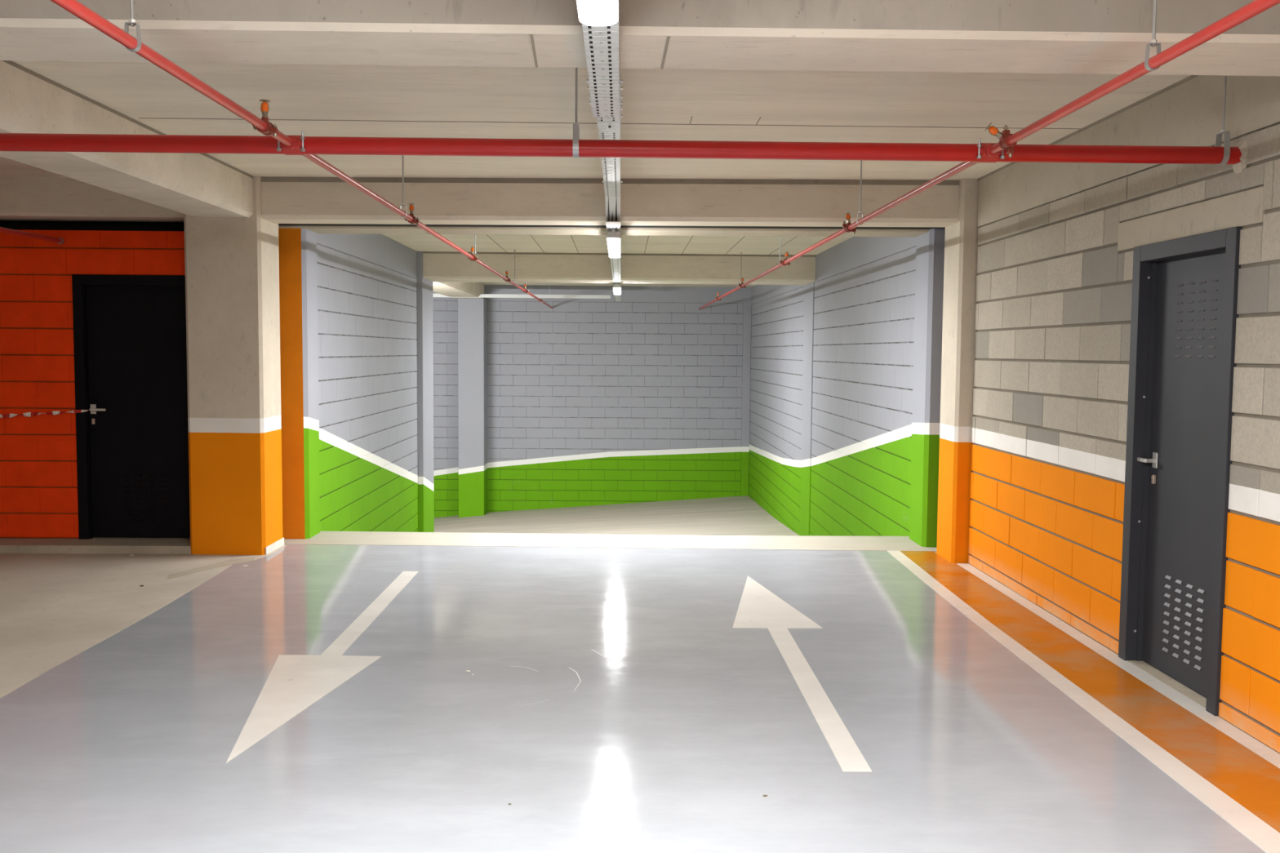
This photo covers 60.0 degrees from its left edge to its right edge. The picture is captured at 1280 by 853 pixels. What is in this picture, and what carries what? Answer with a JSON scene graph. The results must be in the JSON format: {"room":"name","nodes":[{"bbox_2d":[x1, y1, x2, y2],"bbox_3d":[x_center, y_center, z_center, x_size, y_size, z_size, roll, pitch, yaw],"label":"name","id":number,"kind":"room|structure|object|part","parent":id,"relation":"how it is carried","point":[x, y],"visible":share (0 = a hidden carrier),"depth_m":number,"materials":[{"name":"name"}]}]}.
{"room":"parking garage","nodes":[
{"label":"parking garage","id":0,"kind":"room"},
{"bbox_2d":[0,220,185,538],"bbox_3d":[-6.347,-0.492,8.600,6.600,2.742,0.602,0,4,-1],"label":"wall","id":1,"kind":"structure","parent":0,"point":[38,473],"depth_m":8.33,"materials":[{"name":"red paint"}]},
{"bbox_2d":[0,226,64,244],"bbox_3d":[-4.272,-1.250,6.350,0.044,0.044,3.802,0,4,-1],"label":"pipe","id":2,"kind":"object","parent":1,"relation":"attached to","point":[60,241],"visible":1,"depth_m":7.81,"materials":[{"name":"red metal"}]},
{"bbox_2d":[0,537,191,554],"bbox_3d":[-6.453,0.892,8.392,6.400,0.105,0.600,0,4,-1],"label":"trim","id":3,"kind":"structure","parent":1,"relation":"attached to","point":[176,545],"depth_m":8.16,"materials":[{"name":"concrete"}]},
{"bbox_2d":[71,274,190,539],"bbox_3d":[-3.778,-0.139,8.391,0.945,1.995,0.103,0,4,-1],"label":"door","id":4,"kind":"structure","parent":1,"relation":"in","point":[130,347],"depth_m":8.39,"materials":[{"name":"black paint"}]},
{"bbox_2d":[0,409,89,417],"bbox_3d":[-5.079,-0.081,8.289,1.902,0.098,0.036,0,4,-3],"label":"barrier tape","id":5,"kind":"object","parent":4,"relation":"attached to","point":[55,412],"visible":1,"depth_m":8.31,"materials":[{"name":"red plastic"}]},
{"bbox_3d":[-4.088,-0.130,8.364,0.137,0.075,0.058,0,4,-1],"label":"lever handle","id":6,"kind":"part","parent":4,"relation":"part of","materials":[{"name":"silver metal"}]},
{"bbox_2d":[316,233,417,532],"bbox_3d":[-2.870,0.040,11.507,0.201,4.142,5.050,0,4,-1],"label":"wall","id":7,"kind":"structure","parent":0,"point":[367,282],"depth_m":11.21,"materials":[{"name":"paint"}]},
{"bbox_2d":[432,284,751,517],"bbox_3d":[-3.620,0.177,21.238,11.900,5.742,0.330,0,4,-1],"label":"wall","id":8,"kind":"structure","parent":0,"point":[644,396],"depth_m":21.10,"materials":[{"name":"paint"}]},
{"bbox_2d":[0,60,1191,287],"bbox_3d":[-3.265,-1.881,7.336,12.700,0.253,29.000,0,4,-1],"label":"ceiling","id":9,"kind":"structure","parent":0,"point":[349,100],"depth_m":5.75,"materials":[{"name":"concrete"}]},
{"bbox_2d":[0,177,183,222],"bbox_3d":[-6.432,-1.728,8.225,6.400,0.327,0.340,0,4,-1],"label":"concrete beam","id":10,"kind":"structure","parent":9,"relation":"attached to","point":[21,198],"depth_m":8.10,"materials":[{"name":"beige concrete"}]},
{"bbox_2d":[0,60,253,217],"bbox_3d":[-2.956,-1.524,5.761,0.448,0.347,4.400,0,4,-1],"label":"concrete beam","id":11,"kind":"structure","parent":9,"relation":"attached to","point":[190,184],"depth_m":5.92,"materials":[{"name":"beige concrete"}]},
{"bbox_2d":[124,0,141,52],"bbox_3d":[-1.359,-1.227,2.961,0.039,0.440,0.028,0,4,-1],"label":"hanger","id":12,"kind":"object","parent":9,"relation":"hanging from","point":[131,22],"visible":0.84,"depth_m":2.97,"materials":[{"name":"metal"}]},
{"bbox_3d":[-1.359,-1.260,2.959,0.028,0.374,0.028,0,4,-1],"label":"rod","id":13,"kind":"part","parent":12,"relation":"part of","materials":[{"name":"metal"}]},
{"bbox_2d":[50,0,552,308],"bbox_3d":[-1.470,-1.496,9.437,0.089,0.132,23.080,0,4,-1],"label":"pipe","id":14,"kind":"object","parent":12,"relation":"hanging from","point":[75,7],"visible":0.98,"depth_m":3.73,"materials":[{"name":"red metal"}]},
{"bbox_2d":[400,155,406,217],"bbox_3d":[-1.422,-1.478,6.652,0.039,0.440,0.028,0,4,-1],"label":"hanger","id":15,"kind":"object","parent":9,"relation":"hanging from","point":[402,203],"visible":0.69,"depth_m":6.65,"materials":[{"name":"metal"}]},
{"bbox_3d":[-1.421,-1.510,6.650,0.028,0.374,0.028,0,4,-1],"label":"rod","id":16,"kind":"part","parent":15,"relation":"part of","materials":[{"name":"metal"}]},
{"bbox_2d":[432,281,484,298],"bbox_3d":[-3.123,-2.334,17.597,0.575,0.332,5.870,0,4,-1],"label":"concrete beam","id":17,"kind":"structure","parent":9,"relation":"attached to","point":[454,290],"depth_m":18.38,"materials":[{"name":"beige concrete"}]},
{"bbox_2d":[473,234,477,262],"bbox_3d":[-1.477,-1.701,9.944,0.039,0.440,0.028,0,4,-1],"label":"hanger","id":18,"kind":"object","parent":9,"relation":"hanging from","point":[475,234],"visible":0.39,"depth_m":9.95,"materials":[{"name":"metal"}]},
{"bbox_2d":[513,249,516,285],"bbox_3d":[-1.540,-1.950,13.625,0.039,0.440,0.028,0,4,-1],"label":"hanger","id":19,"kind":"object","parent":9,"relation":"hanging from","point":[513,250],"visible":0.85,"depth_m":13.62,"materials":[{"name":"metal"}]},
{"bbox_3d":[-1.539,-1.983,13.623,0.028,0.374,0.028,0,4,-1],"label":"rod","id":20,"kind":"part","parent":19,"relation":"part of","materials":[{"name":"metal"}]},
{"bbox_2d":[432,293,610,298],"bbox_3d":[-4.779,-2.473,19.901,8.500,0.292,0.102,0,4,-1],"label":"cable tray","id":21,"kind":"object","parent":9,"relation":"hanging from","point":[482,295],"visible":0.44,"depth_m":19.91,"materials":[{"name":"white metal"}]},
{"bbox_2d":[573,67,579,157],"bbox_3d":[-0.255,-1.310,4.445,0.028,0.459,0.076,0,4,-1],"label":"hanger","id":22,"kind":"object","parent":9,"relation":"hanging from","point":[575,126],"visible":0.76,"depth_m":4.43,"materials":[{"name":"metal"}]},
{"bbox_3d":[-0.255,-1.371,4.441,0.028,0.337,0.028,0,4,-1],"label":"rod","id":23,"kind":"part","parent":22,"relation":"part of","materials":[{"name":"metal"}]},
{"bbox_2d":[0,130,1241,164],"bbox_3d":[-3.491,-1.145,4.402,11.957,0.087,0.130,0,4,-1],"label":"pipe","id":24,"kind":"object","parent":22,"relation":"hanging from","point":[44,142],"visible":0.81,"depth_m":4.43,"materials":[{"name":"red metal"}]},
{"bbox_2d":[582,1,622,301],"bbox_3d":[-0.189,-1.598,7.908,0.123,0.346,24.000,0,4,-1],"label":"cable tray","id":25,"kind":"object","parent":9,"relation":"hanging from","point":[604,86],"visible":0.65,"depth_m":3.93,"materials":[{"name":"white metal"}]},
{"bbox_2d":[576,0,618,26],"bbox_3d":[-0.089,-0.984,1.935,0.104,0.073,1.727,0,4,-1],"label":"lamp","id":26,"kind":"object","parent":25,"relation":"attached to","point":[590,12],"visible":1,"depth_m":2.67,"materials":[{"name":"grey plastic"}]},
{"bbox_3d":[-0.141,-1.364,5.048,0.090,0.002,0.220,0,4,-1],"label":"joint plate","id":27,"kind":"part","parent":25,"relation":"part of","materials":[{"name":"white metal"}]},
{"bbox_2d":[606,229,620,257],"bbox_3d":[-0.206,-1.455,8.878,0.104,0.073,1.667,0,4,-1],"label":"lamp","id":28,"kind":"object","parent":25,"relation":"attached to","point":[613,236],"visible":1,"depth_m":8.40,"materials":[{"name":"grey plastic"}]},
{"bbox_2d":[607,237,620,257],"bbox_3d":[-0.207,-1.425,8.902,0.096,0.011,1.622,0,4,-1],"label":"diffuser","id":29,"kind":"object","parent":28,"relation":"attached to","point":[614,243],"depth_m":8.69,"materials":[{"name":"white plastic"}]},
{"bbox_2d":[613,282,621,294],"bbox_3d":[-0.313,-1.883,15.183,0.104,0.073,1.667,0,4,-1],"label":"lamp","id":30,"kind":"object","parent":25,"relation":"attached to","point":[616,286],"visible":1,"depth_m":14.52,"materials":[{"name":"grey plastic"}]},
{"bbox_2d":[613,287,620,294],"bbox_3d":[-0.313,-1.853,15.206,0.096,0.011,1.622,0,4,-1],"label":"diffuser","id":31,"kind":"object","parent":30,"relation":"attached to","point":[616,290],"depth_m":15.01,"materials":[{"name":"white plastic"}]},
{"bbox_3d":[-0.070,-1.179,3.929,0.003,0.032,0.440,0,4,-1],"label":"splice plate","id":32,"kind":"part","parent":25,"relation":"part of","materials":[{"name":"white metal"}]},
{"bbox_2d":[278,225,928,236],"bbox_3d":[-0.190,-1.705,8.750,6.119,0.347,0.410,1,4,1],"label":"concrete beam","id":33,"kind":"structure","parent":9,"relation":"attached to","point":[317,228],"depth_m":8.65,"materials":[{"name":"beige concrete"}]},
{"bbox_2d":[261,176,959,226],"bbox_3d":[-0.220,-1.661,8.103,5.036,0.347,0.348,1,4,1],"label":"concrete beam","id":34,"kind":"structure","parent":9,"relation":"attached to","point":[284,200],"depth_m":7.94,"materials":[{"name":"beige concrete"}]},
{"bbox_2d":[278,223,945,229],"bbox_3d":[-0.235,-1.667,8.412,5.214,0.278,0.270,1,4,1],"label":"trim","id":35,"kind":"structure","parent":9,"relation":"attached to","point":[326,224],"depth_m":8.49,"materials":[{"name":"grey"}]},
{"bbox_2d":[422,251,815,284],"bbox_3d":[-0.510,-2.070,14.360,5.450,0.382,0.753,0,4,-1],"label":"concrete beam","id":36,"kind":"structure","parent":9,"relation":"attached to","point":[437,266],"depth_m":14.00,"materials":[{"name":"beige concrete"}]},
{"bbox_2d":[0,0,1279,75],"bbox_3d":[-3.301,-1.366,3.408,12.500,0.350,0.425,0,4,-1],"label":"concrete beam","id":37,"kind":"structure","parent":9,"relation":"attached to","point":[1104,37],"depth_m":3.29,"materials":[{"name":"beige concrete"}]},
{"bbox_2d":[739,252,742,288],"bbox_3d":[1.252,-1.935,13.724,0.039,0.440,0.028,0,4,-1],"label":"hanger","id":38,"kind":"object","parent":9,"relation":"hanging from","point":[740,252],"visible":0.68,"depth_m":13.72,"materials":[{"name":"metal"}]},
{"bbox_3d":[1.252,-1.968,13.721,0.028,0.374,0.028,0,4,-1],"label":"rod","id":39,"kind":"part","parent":38,"relation":"part of","materials":[{"name":"metal"}]},
{"bbox_2d":[777,235,782,267],"bbox_3d":[1.309,-1.707,10.352,0.039,0.440,0.028,0,4,-1],"label":"hanger","id":40,"kind":"object","parent":9,"relation":"hanging from","point":[780,236],"visible":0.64,"depth_m":10.35,"materials":[{"name":"metal"}]},
{"bbox_3d":[1.309,-1.739,10.350,0.028,0.374,0.028,0,4,-1],"label":"rod","id":41,"kind":"part","parent":40,"relation":"part of","materials":[{"name":"metal"}]},
{"bbox_2d":[856,160,863,225],"bbox_3d":[1.368,-1.470,6.870,0.039,0.440,0.028,0,4,-1],"label":"hanger","id":42,"kind":"object","parent":9,"relation":"hanging from","point":[860,211],"visible":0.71,"depth_m":6.87,"materials":[{"name":"metal"}]},
{"bbox_3d":[1.368,-1.503,6.868,0.028,0.374,0.028,0,4,-1],"label":"rod","id":43,"kind":"part","parent":42,"relation":"part of","materials":[{"name":"metal"}]},
{"bbox_2d":[1144,0,1160,71],"bbox_3d":[1.432,-1.213,3.079,0.039,0.440,0.028,0,4,-1],"label":"hanger","id":44,"kind":"object","parent":9,"relation":"hanging from","point":[1153,42],"visible":0.88,"depth_m":3.08,"materials":[{"name":"metal"}]},
{"bbox_2d":[698,0,1279,309],"bbox_3d":[1.300,-1.467,9.486,0.137,0.158,23.080,0,4,-1],"label":"pipe","id":45,"kind":"object","parent":44,"relation":"hanging from","point":[1007,140],"visible":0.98,"depth_m":3.67,"materials":[{"name":"red metal"}]},
{"bbox_3d":[1.432,-1.246,3.077,0.028,0.374,0.028,0,4,-1],"label":"rod","id":46,"kind":"part","parent":44,"relation":"part of","materials":[{"name":"metal"}]},
{"bbox_2d":[1214,75,1230,164],"bbox_3d":[2.365,-1.292,4.490,0.028,0.459,0.076,0,4,-1],"label":"hanger","id":47,"kind":"object","parent":9,"relation":"hanging from","point":[1226,134],"visible":0.7,"depth_m":4.48,"materials":[{"name":"metal"}]},
{"bbox_3d":[2.366,-1.353,4.486,0.028,0.337,0.028,0,4,-1],"label":"rod","id":48,"kind":"part","parent":47,"relation":"part of","materials":[{"name":"metal"}]},
{"bbox_2d":[0,495,1279,852],"bbox_3d":[-3.290,2.149,7.208,12.700,2.302,28.200,0,4,-1],"label":"floor","id":49,"kind":"structure","parent":0,"point":[613,698],"depth_m":4.61,"materials":[{"name":"concrete"}]},
{"bbox_2d":[183,175,284,555],"bbox_3d":[-3.014,-0.443,8.258,0.563,2.782,0.474,0,4,-1],"label":"concrete pillar","id":50,"kind":"structure","parent":49,"relation":"on","point":[232,264],"depth_m":8.06,"materials":[{"name":"paint"}]},
{"bbox_3d":[-2.747,0.899,8.346,0.008,0.055,0.430,0,4,-1],"label":"white skirting","id":51,"kind":"part","parent":50,"relation":"part of","materials":[{"name":"paint"}]},
{"bbox_2d":[226,571,418,763],"bbox_3d":[-1.528,1.107,5.783,0.506,0.006,3.516,0,4,-1],"label":"painted arrow","id":52,"kind":"object","parent":49,"relation":"on","point":[295,682],"depth_m":5.08,"materials":[{"name":"white paint"}]},
{"bbox_2d":[416,251,434,532],"bbox_3d":[-3.050,-0.059,14.420,0.600,4.342,0.780,0,4,-1],"label":"pier","id":53,"kind":"object","parent":49,"relation":"on","point":[424,323],"visible":0.14,"depth_m":14.18,"materials":[{"name":"paint"}]},
{"bbox_2d":[457,297,487,517],"bbox_3d":[-3.141,-0.208,20.884,0.480,4.365,0.600,0,4,-1],"label":"column","id":54,"kind":"structure","parent":49,"relation":"on","point":[472,313],"depth_m":20.59,"materials":[{"name":"paint"}]},
{"bbox_2d":[284,531,936,551],"bbox_3d":[-0.260,0.986,8.828,6.227,0.156,0.620,1,4,1],"label":"floor line","id":55,"kind":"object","parent":49,"relation":"on","point":[348,538],"depth_m":8.79,"materials":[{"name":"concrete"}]},
{"bbox_2d":[278,227,319,538],"bbox_3d":[-2.984,-0.485,8.881,0.735,2.782,0.390,0,4,-1],"label":"pilaster","id":56,"kind":"object","parent":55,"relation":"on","point":[298,272],"visible":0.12,"depth_m":8.73,"materials":[{"name":"paint"}]},
{"bbox_2d":[909,228,945,547],"bbox_3d":[2.479,-0.434,8.752,0.545,2.782,0.448,0,4,-1],"label":"pilaster","id":57,"kind":"object","parent":55,"relation":"on","point":[930,247],"visible":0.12,"depth_m":8.61,"materials":[{"name":"paint"}]},
{"bbox_2d":[732,576,871,772],"bbox_3d":[0.760,1.128,5.738,0.497,0.006,3.490,0,4,-1],"label":"painted arrow","id":58,"kind":"object","parent":49,"relation":"on","point":[758,607],"depth_m":5.50,"materials":[{"name":"white paint"}]},
{"bbox_2d":[936,178,978,564],"bbox_3d":[2.434,-0.390,8.105,0.357,2.782,0.420,0,4,-1],"label":"concrete pillar","id":59,"kind":"structure","parent":49,"relation":"on","point":[961,237],"depth_m":7.96,"materials":[{"name":"paint"}]},
{"bbox_2d":[887,551,1279,852],"bbox_3d":[2.013,1.468,0.860,0.150,0.006,15.250,0,4,-1],"label":"painted line","id":60,"kind":"object","parent":49,"relation":"on","point":[1260,833],"visible":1,"depth_m":4.35,"materials":[{"name":"white paint"}]},
{"bbox_2d":[900,551,1279,832],"bbox_3d":[2.227,1.470,0.864,0.333,0.006,15.250,0,4,-1],"label":"walkway","id":61,"kind":"object","parent":49,"relation":"on","point":[1242,775],"visible":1,"depth_m":4.87,"materials":[{"name":"orange paint"}]},
{"bbox_2d":[956,563,1279,768],"bbox_3d":[2.443,1.488,0.618,0.086,0.006,14.750,0,4,-1],"label":"baseboard","id":62,"kind":"structure","parent":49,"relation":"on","point":[1242,738],"depth_m":5.18,"materials":[{"name":"white paint"}]},
{"bbox_2d":[748,236,916,536],"bbox_3d":[2.281,-0.118,15.167,0.214,4.242,12.400,0,4,-1],"label":"wall","id":63,"kind":"structure","parent":0,"point":[832,357],"depth_m":12.47,"materials":[{"name":"paint"}]},
{"bbox_2d":[968,75,1279,753],"bbox_3d":[2.613,0.151,0.505,0.270,2.792,14.900,0,4,-1],"label":"wall","id":64,"kind":"structure","parent":0,"point":[1056,242],"depth_m":5.75,"materials":[{"name":"concrete"}]},
{"bbox_2d":[1118,226,1242,717],"bbox_3d":[2.468,0.178,5.023,0.125,2.045,0.907,0,4,-1],"label":"door","id":65,"kind":"structure","parent":64,"relation":"in","point":[1184,296],"depth_m":5.09,"materials":[{"name":"grey paint"}]},
{"bbox_3d":[2.450,0.159,5.376,0.058,0.075,0.137,0,4,-1],"label":"lever handle","id":66,"kind":"part","parent":65,"relation":"part of","materials":[{"name":"silver metal"}]}
]}

